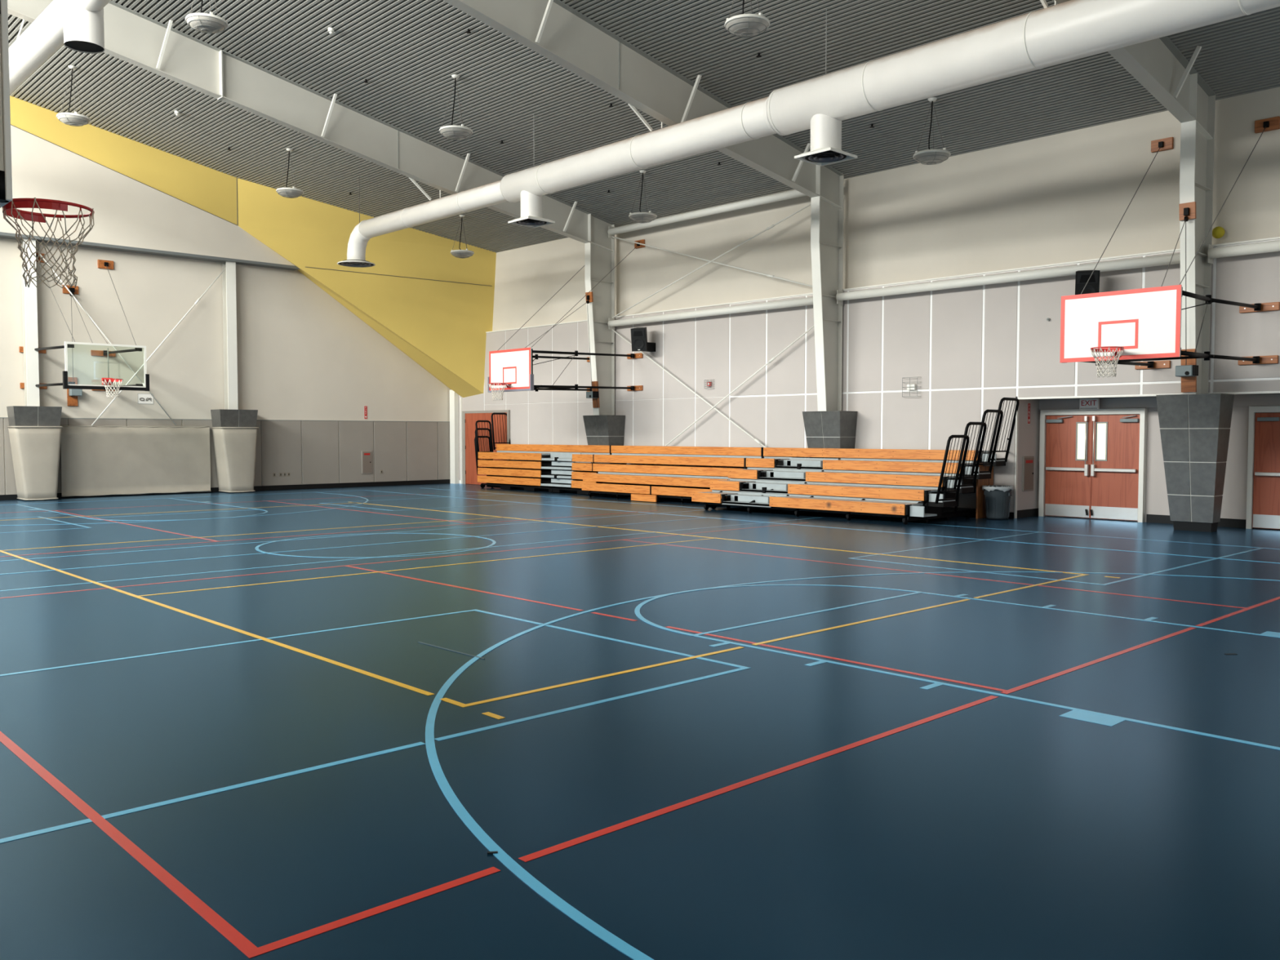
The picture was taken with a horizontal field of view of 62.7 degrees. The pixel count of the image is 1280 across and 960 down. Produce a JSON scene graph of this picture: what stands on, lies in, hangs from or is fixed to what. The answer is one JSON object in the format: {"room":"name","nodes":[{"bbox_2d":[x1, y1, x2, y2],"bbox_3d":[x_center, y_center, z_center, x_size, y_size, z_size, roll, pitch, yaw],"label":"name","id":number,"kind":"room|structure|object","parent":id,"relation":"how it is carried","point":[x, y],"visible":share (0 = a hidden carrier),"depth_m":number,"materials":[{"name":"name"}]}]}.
{"room":"sports hall","nodes":[
{"label":"sports hall","id":0,"kind":"room"},
{"bbox_2d":[0,95,295,266],"bbox_3d":[-17.284,-9.012,25.824,18.400,5.506,0.471,-2,4,-43],"label":"wall","id":1,"kind":"structure","parent":0,"point":[129,212],"depth_m":28.59,"materials":[{"name":"white paint"}]},
{"bbox_2d":[0,237,451,494],"bbox_3d":[-15.327,-2.952,28.390,25.000,6.850,0.330,-2,4,-43],"label":"wall","id":2,"kind":"structure","parent":0,"point":[304,357],"depth_m":31.37,"materials":[{"name":"white paint"}]},
{"bbox_2d":[20,238,39,406],"bbox_3d":[-15.889,-4.033,27.379,0.280,4.500,0.285,-2,4,-43],"label":"wall column","id":3,"kind":"structure","parent":2,"relation":"attached to","point":[29,305],"depth_m":27.30,"materials":[{"name":"white paint"}]},
{"bbox_2d":[18,253,149,405],"bbox_3d":[-14.014,-3.920,26.767,2.340,3.990,3.828,-2,4,-43],"label":"basketball hoop","id":4,"kind":"object","parent":2,"relation":"attached to","point":[73,389],"visible":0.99,"depth_m":26.49,"materials":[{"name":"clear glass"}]},
{"bbox_2d":[35,249,176,425],"bbox_3d":[-14.532,-3.836,28.696,3.557,4.671,0.058,-2,4,-43],"label":"rod","id":5,"kind":"object","parent":2,"relation":"attached to","point":[36,250],"visible":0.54,"depth_m":28.71,"materials":[{"name":"white paint"}]},
{"bbox_2d":[60,425,210,497],"bbox_3d":[-14.022,-0.554,29.372,3.941,1.912,0.152,-2,4,-43],"label":"mat","id":6,"kind":"object","parent":2,"relation":"attached to","point":[96,460],"visible":0.98,"depth_m":29.24,"materials":[{"name":"fabric"}]},
{"bbox_2d":[137,393,153,404],"bbox_3d":[-13.906,-2.283,29.566,0.420,0.290,0.025,-2,4,-43],"label":"sign","id":7,"kind":"object","parent":2,"relation":"attached to","point":[143,398],"visible":1,"depth_m":29.56,"materials":[{"name":"grey paper"}]},
{"bbox_2d":[0,231,300,270],"bbox_3d":[-17.247,-6.222,25.951,18.460,0.078,0.420,-2,4,-43],"label":"trim","id":8,"kind":"structure","parent":2,"relation":"attached to","point":[5,235],"depth_m":29.32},
{"bbox_2d":[0,479,449,500],"bbox_3d":[-15.316,0.409,28.344,24.150,0.140,0.050,-2,4,-43],"label":"baseboard","id":9,"kind":"structure","parent":2,"relation":"attached to","point":[2,497],"depth_m":33.02,"materials":[{"name":"black rubber"}]},
{"bbox_2d":[0,417,449,422],"bbox_3d":[-15.306,-1.659,28.257,24.170,0.020,0.035,-2,4,-43],"label":"trim","id":10,"kind":"structure","parent":2,"relation":"attached to","point":[0,417],"depth_m":31.89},
{"bbox_2d":[222,261,238,409],"bbox_3d":[-12.081,-4.191,30.974,0.280,4.500,0.285,-2,4,-43],"label":"wall column","id":11,"kind":"structure","parent":2,"relation":"attached to","point":[229,308],"depth_m":30.90,"materials":[{"name":"white paint"}]},
{"bbox_2d":[91,266,226,425],"bbox_3d":[-13.479,-3.867,29.635,3.776,4.691,0.058,-2,4,-43],"label":"rod","id":12,"kind":"object","parent":11,"relation":"attached to","point":[202,295],"visible":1,"depth_m":29.67,"materials":[{"name":"white paint"}]},
{"bbox_2d":[364,405,367,418],"bbox_3d":[-8.943,-2.204,34.267,0.112,0.432,0.012,-2,4,-43],"label":"sign","id":13,"kind":"object","parent":2,"relation":"attached to","point":[365,406],"visible":1,"depth_m":34.27,"materials":[{"name":"red plastic"}]},
{"bbox_2d":[361,450,372,474],"bbox_3d":[-8.915,-0.579,34.301,0.370,0.750,0.050,-2,4,-43],"label":"fire extinguisher cabinet","id":14,"kind":"object","parent":2,"relation":"attached to","point":[366,455],"visible":1,"depth_m":34.29,"materials":[{"name":"grey metal"}]},
{"bbox_2d":[236,177,496,397],"bbox_3d":[-8.412,-5.831,32.998,7.850,6.302,2.350,-2,4,-43],"label":"wall","id":15,"kind":"structure","parent":0,"point":[436,306],"depth_m":33.43,"materials":[{"name":"yellow paint"}]},
{"bbox_2d":[0,483,1279,959],"bbox_3d":[-3.750,1.090,16.888,25.800,0.208,33.200,-2,4,-43],"label":"floor","id":16,"kind":"structure","parent":0,"point":[445,721],"depth_m":6.22,"materials":[{"name":"plastic"}]},
{"bbox_2d":[7,426,62,500],"bbox_3d":[-15.676,-0.444,27.310,1.135,1.905,0.862,-2,4,-43],"label":"pad","id":17,"kind":"object","parent":16,"relation":"on","point":[35,450],"visible":1,"depth_m":27.03,"materials":[{"name":"fabric"}]},
{"bbox_2d":[6,405,62,426],"bbox_3d":[-15.741,-1.623,27.328,1.120,0.570,0.690,-2,4,-43],"label":"column cover","id":18,"kind":"structure","parent":17,"relation":"on","point":[18,415],"depth_m":27.07,"materials":[{"name":"tile"}]},
{"bbox_2d":[211,426,258,493],"bbox_3d":[-11.868,-0.602,30.906,1.135,1.905,0.862,-2,4,-43],"label":"pad","id":19,"kind":"object","parent":16,"relation":"on","point":[234,447],"visible":1,"depth_m":30.63,"materials":[{"name":"fabric"}]},
{"bbox_2d":[210,408,257,426],"bbox_3d":[-11.933,-1.781,30.923,1.120,0.570,0.690,-2,4,-43],"label":"column cover","id":20,"kind":"structure","parent":19,"relation":"on","point":[220,417],"depth_m":30.65,"materials":[{"name":"tile"}]},
{"bbox_2d":[7,0,614,415],"bbox_3d":[-9.459,-5.387,21.922,24.160,12.296,0.575,-2,4,-43],"label":"steel frame","id":21,"kind":"object","parent":16,"relation":"on","point":[135,38],"visible":0.9,"depth_m":24.38,"materials":[{"name":"white paint"}]},
{"bbox_2d":[612,328,783,462],"bbox_3d":[1.650,-2.131,27.684,0.061,4.241,7.248,-2,4,-43],"label":"rod","id":22,"kind":"object","parent":21,"relation":"attached to","point":[753,437],"visible":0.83,"depth_m":27.78,"materials":[{"name":"white paint"}]},
{"bbox_2d":[612,204,810,318],"bbox_3d":[1.826,-5.667,27.299,0.061,2.324,7.610,-2,4,-43],"label":"rod","id":23,"kind":"object","parent":21,"relation":"attached to","point":[772,225],"visible":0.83,"depth_m":27.08,"materials":[{"name":"white paint"}]},
{"bbox_2d":[612,235,812,287],"bbox_3d":[1.831,-5.694,27.337,0.061,2.314,7.660,-2,4,-43],"label":"rod","id":24,"kind":"object","parent":21,"relation":"attached to","point":[766,275],"visible":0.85,"depth_m":27.06,"materials":[{"name":"white paint"}]},
{"bbox_2d":[474,412,610,494],"bbox_3d":[-2.824,-0.875,31.793,1.280,2.408,6.000,-2,4,-43],"label":"bleachers","id":25,"kind":"object","parent":16,"relation":"on","point":[556,476],"visible":0.98,"depth_m":31.54,"materials":[{"name":"brown wood"}]},
{"bbox_2d":[582,414,625,463],"bbox_3d":[-1.040,-0.732,30.318,0.680,2.258,1.070,-2,4,-43],"label":"column cover","id":26,"kind":"structure","parent":16,"relation":"on","point":[600,430],"depth_m":30.02,"materials":[{"name":"tile"}]},
{"bbox_2d":[443,0,844,411],"bbox_3d":[-3.998,-5.127,16.149,24.160,12.296,0.575,-2,4,-43],"label":"steel frame","id":27,"kind":"object","parent":16,"relation":"on","point":[553,29],"visible":0.9,"depth_m":20.73,"materials":[{"name":"white paint"}]},
{"bbox_2d":[8,0,111,94],"bbox_3d":[-5.303,-7.636,12.925,0.600,1.895,29.450,-2,4,-43],"label":"air duct","id":28,"kind":"object","parent":27,"relation":"hanging from","point":[77,25],"visible":0.97,"depth_m":17.12,"materials":[{"name":"white metal"}]},
{"bbox_2d":[607,189,805,238],"bbox_3d":[1.805,-6.951,27.249,0.262,0.320,7.680,-2,4,-43],"label":"strut","id":29,"kind":"object","parent":27,"relation":"attached to","point":[611,231],"visible":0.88,"depth_m":27.15,"materials":[{"name":"white paint"}]},
{"bbox_2d":[608,297,813,329],"bbox_3d":[1.804,-4.354,27.364,0.262,0.320,7.680,-2,4,-43],"label":"strut","id":30,"kind":"object","parent":27,"relation":"attached to","point":[612,322],"visible":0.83,"depth_m":27.10,"materials":[{"name":"white paint"}]},
{"bbox_2d":[642,325,813,464],"bbox_3d":[1.944,-1.920,27.338,0.061,4.231,7.268,-2,4,-43],"label":"rod","id":31,"kind":"object","parent":27,"relation":"attached to","point":[812,326],"visible":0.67,"depth_m":26.57,"materials":[{"name":"white paint"}]},
{"bbox_2d":[337,0,1279,267],"bbox_3d":[1.654,-6.711,19.232,1.573,2.520,28.990,-2,4,-43],"label":"air duct","id":32,"kind":"object","parent":27,"relation":"hanging from","point":[1070,30],"visible":1,"depth_m":16.93,"materials":[{"name":"white metal"}]},
{"bbox_2d":[337,259,375,267],"bbox_3d":[-7.946,-6.070,29.427,1.040,0.104,1.040,-2,3,-43],"label":"diffuser","id":33,"kind":"object","parent":32,"relation":"attached to","point":[348,263],"depth_m":29.47,"materials":[{"name":"white paint"}]},
{"bbox_2d":[507,215,555,227],"bbox_3d":[-2.437,-5.808,23.604,0.750,0.104,0.750,-2,3,-43],"label":"diffuser","id":34,"kind":"object","parent":32,"relation":"attached to","point":[534,221],"depth_m":23.55,"materials":[{"name":"white paint"}]},
{"bbox_2d":[794,146,857,166],"bbox_3d":[3.133,-5.463,17.719,0.750,0.104,0.750,-2,3,-43],"label":"diffuser","id":35,"kind":"object","parent":32,"relation":"attached to","point":[820,156],"depth_m":17.72,"materials":[{"name":"white paint"}]},
{"bbox_2d":[835,253,1180,304],"bbox_3d":[7.257,-4.114,21.598,0.262,0.320,7.680,-2,4,-43],"label":"strut","id":36,"kind":"object","parent":27,"relation":"attached to","point":[1164,260],"visible":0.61,"depth_m":21.18,"materials":[{"name":"white paint"}]},
{"bbox_2d":[631,493,658,502],"bbox_3d":[0.125,0.455,26.805,0.120,0.170,0.920,-2,4,-43],"label":"board","id":37,"kind":"object","parent":16,"relation":"on","point":[651,498],"visible":1,"depth_m":26.71,"materials":[{"name":"brown wood"}]},
{"bbox_2d":[582,444,763,503],"bbox_3d":[0.807,-0.177,27.477,1.812,1.405,5.600,-2,4,-43],"label":"bleachers","id":38,"kind":"object","parent":16,"relation":"on","point":[622,480],"visible":0.77,"depth_m":27.19,"materials":[{"name":"brown wood"}]},
{"bbox_2d":[802,410,857,471],"bbox_3d":[4.420,-0.472,24.546,0.680,2.258,1.070,-2,4,-43],"label":"column cover","id":39,"kind":"structure","parent":16,"relation":"on","point":[829,428],"depth_m":24.26,"materials":[{"name":"tile"}]},
{"bbox_2d":[691,397,1018,524],"bbox_3d":[4.482,-0.499,22.765,3.133,2.469,6.309,-2,4,-43],"label":"bleachers","id":40,"kind":"object","parent":16,"relation":"on","point":[869,482],"visible":0.99,"depth_m":21.93,"materials":[{"name":"brown wood"}]},
{"bbox_2d":[761,487,766,493],"bbox_3d":[2.761,0.221,23.325,0.070,0.120,0.080,-2,3,-43],"label":"socket","id":41,"kind":"object","parent":40,"relation":"attached to","point":[763,489],"depth_m":23.29,"materials":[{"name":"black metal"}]},
{"bbox_2d":[796,463,801,468],"bbox_3d":[3.663,-0.316,24.153,0.070,0.120,0.080,-2,3,-43],"label":"socket","id":42,"kind":"object","parent":40,"relation":"attached to","point":[798,465],"depth_m":24.12,"materials":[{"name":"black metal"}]},
{"bbox_2d":[982,484,1013,519],"bbox_3d":[7.296,0.455,21.426,0.623,0.686,0.626,-2,4,-43],"label":"trash can","id":43,"kind":"object","parent":16,"relation":"on","point":[997,498],"visible":1,"depth_m":21.23,"materials":[{"name":"grey plastic"}]},
{"bbox_2d":[1054,0,1215,394],"bbox_3d":[1.462,-4.868,10.377,24.160,12.296,0.575,-2,4,-43],"label":"steel frame","id":44,"kind":"object","parent":16,"relation":"on","point":[1157,64],"visible":0.81,"depth_m":18.23,"materials":[{"name":"white paint"}]},
{"bbox_2d":[1212,226,1225,238],"bbox_3d":[10.319,-4.417,18.752,0.210,0.210,0.210,-2,4,-43],"label":"ball","id":45,"kind":"object","parent":44,"relation":"attached to","point":[1218,232],"visible":1,"depth_m":18.68,"materials":[{"name":"yellow rubber"}]},
{"bbox_2d":[1207,240,1279,263],"bbox_3d":[12.738,-3.874,15.804,0.262,0.320,7.720,-2,4,-43],"label":"strut","id":46,"kind":"object","parent":44,"relation":"attached to","point":[1273,246],"visible":1,"depth_m":18.13,"materials":[{"name":"white paint"}]},
{"bbox_2d":[1155,393,1234,532],"bbox_3d":[9.881,-0.303,18.770,0.680,2.438,1.070,-2,4,-43],"label":"column cover","id":47,"kind":"structure","parent":16,"relation":"on","point":[1195,430],"depth_m":18.61,"materials":[{"name":"tile"}]},
{"bbox_2d":[7,0,1279,253],"bbox_3d":[-4.035,-9.162,16.157,25.200,4.988,33.200,-2,4,-43],"label":"ceiling","id":48,"kind":"structure","parent":0,"point":[408,52],"depth_m":21.71,"materials":[{"name":"grey metal"}]},
{"bbox_2d":[56,65,90,126],"bbox_3d":[-13.142,-8.903,24.357,0.704,1.334,0.704,-2,4,-43],"label":"lamp","id":49,"kind":"object","parent":48,"relation":"hanging from","point":[75,119],"visible":1,"depth_m":24.26,"materials":[{"name":"white paint"}]},
{"bbox_2d":[174,110,179,115],"bbox_3d":[-11.547,-9.149,26.212,0.117,0.120,0.120,-2,4,-43],"label":"ceiling sensor","id":50,"kind":"object","parent":48,"relation":"attached to","point":[176,112],"visible":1,"depth_m":26.18,"materials":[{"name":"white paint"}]},
{"bbox_2d":[185,0,228,33],"bbox_3d":[-7.634,-8.612,18.492,0.704,1.400,0.704,-2,4,-43],"label":"lamp","id":51,"kind":"object","parent":48,"relation":"hanging from","point":[206,23],"visible":1,"depth_m":18.35,"materials":[{"name":"white paint"}]},
{"bbox_2d":[275,148,303,198],"bbox_3d":[-9.262,-8.109,27.787,0.704,1.266,0.704,-2,4,-43],"label":"lamp","id":52,"kind":"object","parent":48,"relation":"hanging from","point":[290,193],"visible":1,"depth_m":27.68,"materials":[{"name":"white paint"}]},
{"bbox_2d":[328,26,333,34],"bbox_3d":[-6.099,-8.864,20.746,0.117,0.120,0.120,-2,4,-43],"label":"ceiling sensor","id":53,"kind":"object","parent":48,"relation":"attached to","point":[331,30],"visible":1,"depth_m":20.71,"materials":[{"name":"white paint"}]},
{"bbox_2d":[439,74,472,140],"bbox_3d":[-3.870,-7.832,22.088,0.704,1.306,0.704,-2,4,-43],"label":"lamp","id":54,"kind":"object","parent":48,"relation":"hanging from","point":[455,132],"visible":1,"depth_m":21.97,"materials":[{"name":"white paint"}]},
{"bbox_2d":[450,214,474,258],"bbox_3d":[-5.307,-7.261,31.360,0.704,1.258,0.704,-2,4,-43],"label":"lamp","id":55,"kind":"object","parent":48,"relation":"hanging from","point":[460,253],"visible":1,"depth_m":31.22,"materials":[{"name":"white metal"}]},
{"bbox_2d":[628,169,657,222],"bbox_3d":[0.071,-6.985,25.923,0.704,1.256,0.704,-2,4,-43],"label":"lamp","id":56,"kind":"object","parent":48,"relation":"hanging from","point":[642,217],"visible":1,"depth_m":25.80,"materials":[{"name":"white paint"}]},
{"bbox_2d":[724,0,769,37],"bbox_3d":[1.659,-7.560,16.244,0.704,1.326,0.704,-2,4,-43],"label":"lamp","id":57,"kind":"object","parent":48,"relation":"hanging from","point":[748,25],"visible":1,"depth_m":16.09,"materials":[{"name":"white paint"}]},
{"bbox_2d":[912,97,951,164],"bbox_3d":[5.626,-6.717,20.241,0.704,1.232,0.704,-2,4,-43],"label":"lamp","id":58,"kind":"object","parent":48,"relation":"hanging from","point":[929,157],"visible":1,"depth_m":20.13,"materials":[{"name":"white paint"}]},
{"bbox_2d":[457,238,1279,518],"bbox_3d":[4.785,-1.903,24.964,0.530,5.080,32.800,-2,4,-43],"label":"wall","id":59,"kind":"structure","parent":0,"point":[967,349],"depth_m":23.77,"materials":[{"name":"white paint"}]},
{"bbox_2d":[449,390,458,484],"bbox_3d":[-6.435,-1.496,36.392,0.160,3.240,0.300,-2,4,-43],"label":"trim","id":60,"kind":"structure","parent":59,"relation":"attached to","point":[454,407],"depth_m":36.31,"materials":[{"name":"white paint"}]},
{"bbox_2d":[460,397,462,484],"bbox_3d":[-6.151,-1.357,36.199,0.040,2.980,0.060,-2,4,-43],"label":"trim","id":61,"kind":"structure","parent":59,"relation":"attached to","point":[461,451],"depth_m":36.19,"materials":[{"name":"white paint"}]},
{"bbox_2d":[462,409,510,484],"bbox_3d":[-5.157,-1.069,35.134,0.074,2.500,2.670,-2,4,-43],"label":"door","id":62,"kind":"structure","parent":59,"relation":"in","point":[469,418],"depth_m":35.54,"materials":[{"name":"brown wood"}]},
{"bbox_2d":[487,239,644,408],"bbox_3d":[-2.247,-4.380,28.916,4.578,4.730,2.380,-2,4,-43],"label":"basketball hoop","id":63,"kind":"object","parent":59,"relation":"attached to","point":[509,370],"visible":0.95,"depth_m":28.12,"materials":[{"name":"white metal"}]},
{"bbox_2d":[631,327,655,351],"bbox_3d":[0.097,-3.871,28.954,0.433,0.674,0.773,1,3,28],"label":"loudspeaker","id":64,"kind":"object","parent":59,"relation":"attached to","point":[639,342],"visible":1,"depth_m":28.71,"materials":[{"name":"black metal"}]},
{"bbox_2d":[704,379,714,388],"bbox_3d":[1.815,-2.525,27.664,0.106,0.230,0.308,-2,4,-43],"label":"guard","id":65,"kind":"object","parent":59,"relation":"attached to","point":[708,384],"visible":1,"depth_m":27.63,"materials":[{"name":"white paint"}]},
{"bbox_2d":[485,236,1279,333],"bbox_3d":[5.406,-4.417,24.000,0.240,0.030,30.710,-2,4,-43],"label":"trim","id":66,"kind":"structure","parent":59,"relation":"attached to","point":[1276,237],"depth_m":22.52,"materials":[{"name":"white paint"}]},
{"bbox_2d":[902,377,920,396],"bbox_3d":[5.998,-2.057,23.255,0.106,0.430,0.448,-2,4,-43],"label":"guard","id":67,"kind":"object","parent":59,"relation":"attached to","point":[909,387],"visible":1,"depth_m":23.22,"materials":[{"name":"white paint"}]},
{"bbox_2d":[1075,270,1099,294],"bbox_3d":[8.546,-3.659,20.015,0.433,0.674,0.773,1,3,28],"label":"loudspeaker","id":68,"kind":"object","parent":59,"relation":"attached to","point":[1082,277],"visible":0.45,"depth_m":19.73,"materials":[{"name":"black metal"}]},
{"bbox_2d":[1017,391,1279,399],"bbox_3d":[11.815,-1.470,17.228,0.075,0.030,11.880,-2,4,-43],"label":"trim","id":69,"kind":"structure","parent":59,"relation":"attached to","point":[1277,392],"depth_m":19.98,"materials":[{"name":"white paint"}]},
{"bbox_2d":[1059,115,1279,392],"bbox_3d":[8.640,-3.862,17.408,4.578,4.730,2.380,-2,4,-43],"label":"basketball hoop","id":70,"kind":"object","parent":59,"relation":"attached to","point":[1125,326],"visible":1,"depth_m":16.50,"materials":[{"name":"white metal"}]},
{"bbox_2d":[492,87,1279,331],"bbox_3d":[4.957,-5.855,24.812,0.350,2.810,32.600,-2,4,-43],"label":"wall","id":71,"kind":"structure","parent":0,"point":[1061,197],"depth_m":22.58,"materials":[{"name":"white paint"}]},
{"bbox_2d":[1013,399,1039,510],"bbox_3d":[8.055,-0.476,21.957,0.990,2.500,0.112,-2,4,-43],"label":"wall","id":72,"kind":"structure","parent":0,"point":[1028,433],"depth_m":21.93,"materials":[{"name":"white paint"}]},
{"bbox_2d":[1013,401,1018,518],"bbox_3d":[7.734,-0.440,21.588,0.065,2.460,0.030,-2,4,-43],"label":"trim","id":73,"kind":"structure","parent":72,"relation":"attached to","point":[1017,412],"depth_m":21.57,"materials":[{"name":"white paint"}]},
{"bbox_2d":[1017,508,1038,518],"bbox_3d":[8.107,0.694,21.982,0.950,0.160,0.025,-2,4,-43],"label":"baseboard","id":74,"kind":"structure","parent":72,"relation":"attached to","point":[1033,512],"depth_m":21.95,"materials":[{"name":"black rubber"}]},
{"bbox_2d":[1022,456,1034,491],"bbox_3d":[8.099,-0.134,21.903,0.460,0.720,0.050,-2,4,-43],"label":"fire extinguisher cabinet","id":75,"kind":"object","parent":72,"relation":"attached to","point":[1028,464],"visible":1,"depth_m":21.86,"materials":[{"name":"metal"}]},
{"bbox_2d":[1026,403,1030,423],"bbox_3d":[8.096,-1.383,21.866,0.112,0.432,0.012,-2,4,-43],"label":"sign","id":76,"kind":"object","parent":72,"relation":"attached to","point":[1028,404],"visible":1,"depth_m":21.86,"materials":[{"name":"white paint"}]},
{"bbox_2d":[1038,393,1279,522],"bbox_3d":[12.615,-0.300,18.038,0.250,2.500,11.880,-2,4,-43],"label":"wall","id":77,"kind":"structure","parent":0,"point":[1233,506],"depth_m":19.64,"materials":[{"name":"white paint"}]},
{"bbox_2d":[1038,408,1146,522],"bbox_3d":[9.175,-0.321,21.393,0.185,2.240,2.120,-2,4,-43],"label":"door","id":78,"kind":"structure","parent":77,"relation":"in","point":[1092,465],"depth_m":21.34,"materials":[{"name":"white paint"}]},
{"bbox_2d":[1144,408,1147,514],"bbox_3d":[9.947,-0.477,20.656,0.025,2.300,0.012,-2,4,-43],"label":"trim","id":79,"kind":"structure","parent":77,"relation":"attached to","point":[1147,408],"depth_m":20.65,"materials":[{"name":"white paint"}]},
{"bbox_2d":[1039,393,1279,409],"bbox_3d":[12.480,-1.401,17.922,0.040,0.210,11.770,-2,4,-43],"label":"trim","id":80,"kind":"structure","parent":77,"relation":"attached to","point":[1246,400],"depth_m":20.76,"materials":[{"name":"grey paint"}]},
{"bbox_2d":[1146,514,1279,530],"bbox_3d":[13.282,0.910,17.180,0.030,0.160,9.640,-2,4,-43],"label":"baseboard","id":81,"kind":"structure","parent":77,"relation":"attached to","point":[1225,522],"depth_m":19.68,"materials":[{"name":"black rubber"}]},
{"bbox_2d":[1245,405,1279,528],"bbox_3d":[11.902,-0.191,18.511,0.185,2.240,2.140,-2,4,-43],"label":"door","id":82,"kind":"structure","parent":77,"relation":"in","point":[1263,491],"depth_m":19.10,"materials":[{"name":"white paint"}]},
{"bbox_3d":[12.216,-1.527,17.605,1.050,0.050,11.880,-2,4,-43],"label":"ceiling","id":83,"kind":"structure","parent":0,"visible":0},
{"bbox_2d":[1079,398,1099,409],"bbox_3d":[9.083,-1.537,21.238,0.078,0.215,0.380,-2,4,-43],"label":"exit sign","id":84,"kind":"object","parent":83,"relation":"hanging from","point":[1085,403],"visible":1,"depth_m":21.20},
{"bbox_3d":[-13.013,-4.915,7.855,0.300,12.600,33.200,-2,4,-43],"label":"wall","id":85,"kind":"structure","parent":0,"visible":0},
{"bbox_2d":[0,0,94,288],"bbox_3d":[-5.373,-3.342,4.203,5.798,4.610,2.380,-2,4,-43],"label":"basketball hoop","id":86,"kind":"object","parent":85,"relation":"attached to","point":[9,205],"visible":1,"depth_m":5.91,"materials":[{"name":"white fabric"}]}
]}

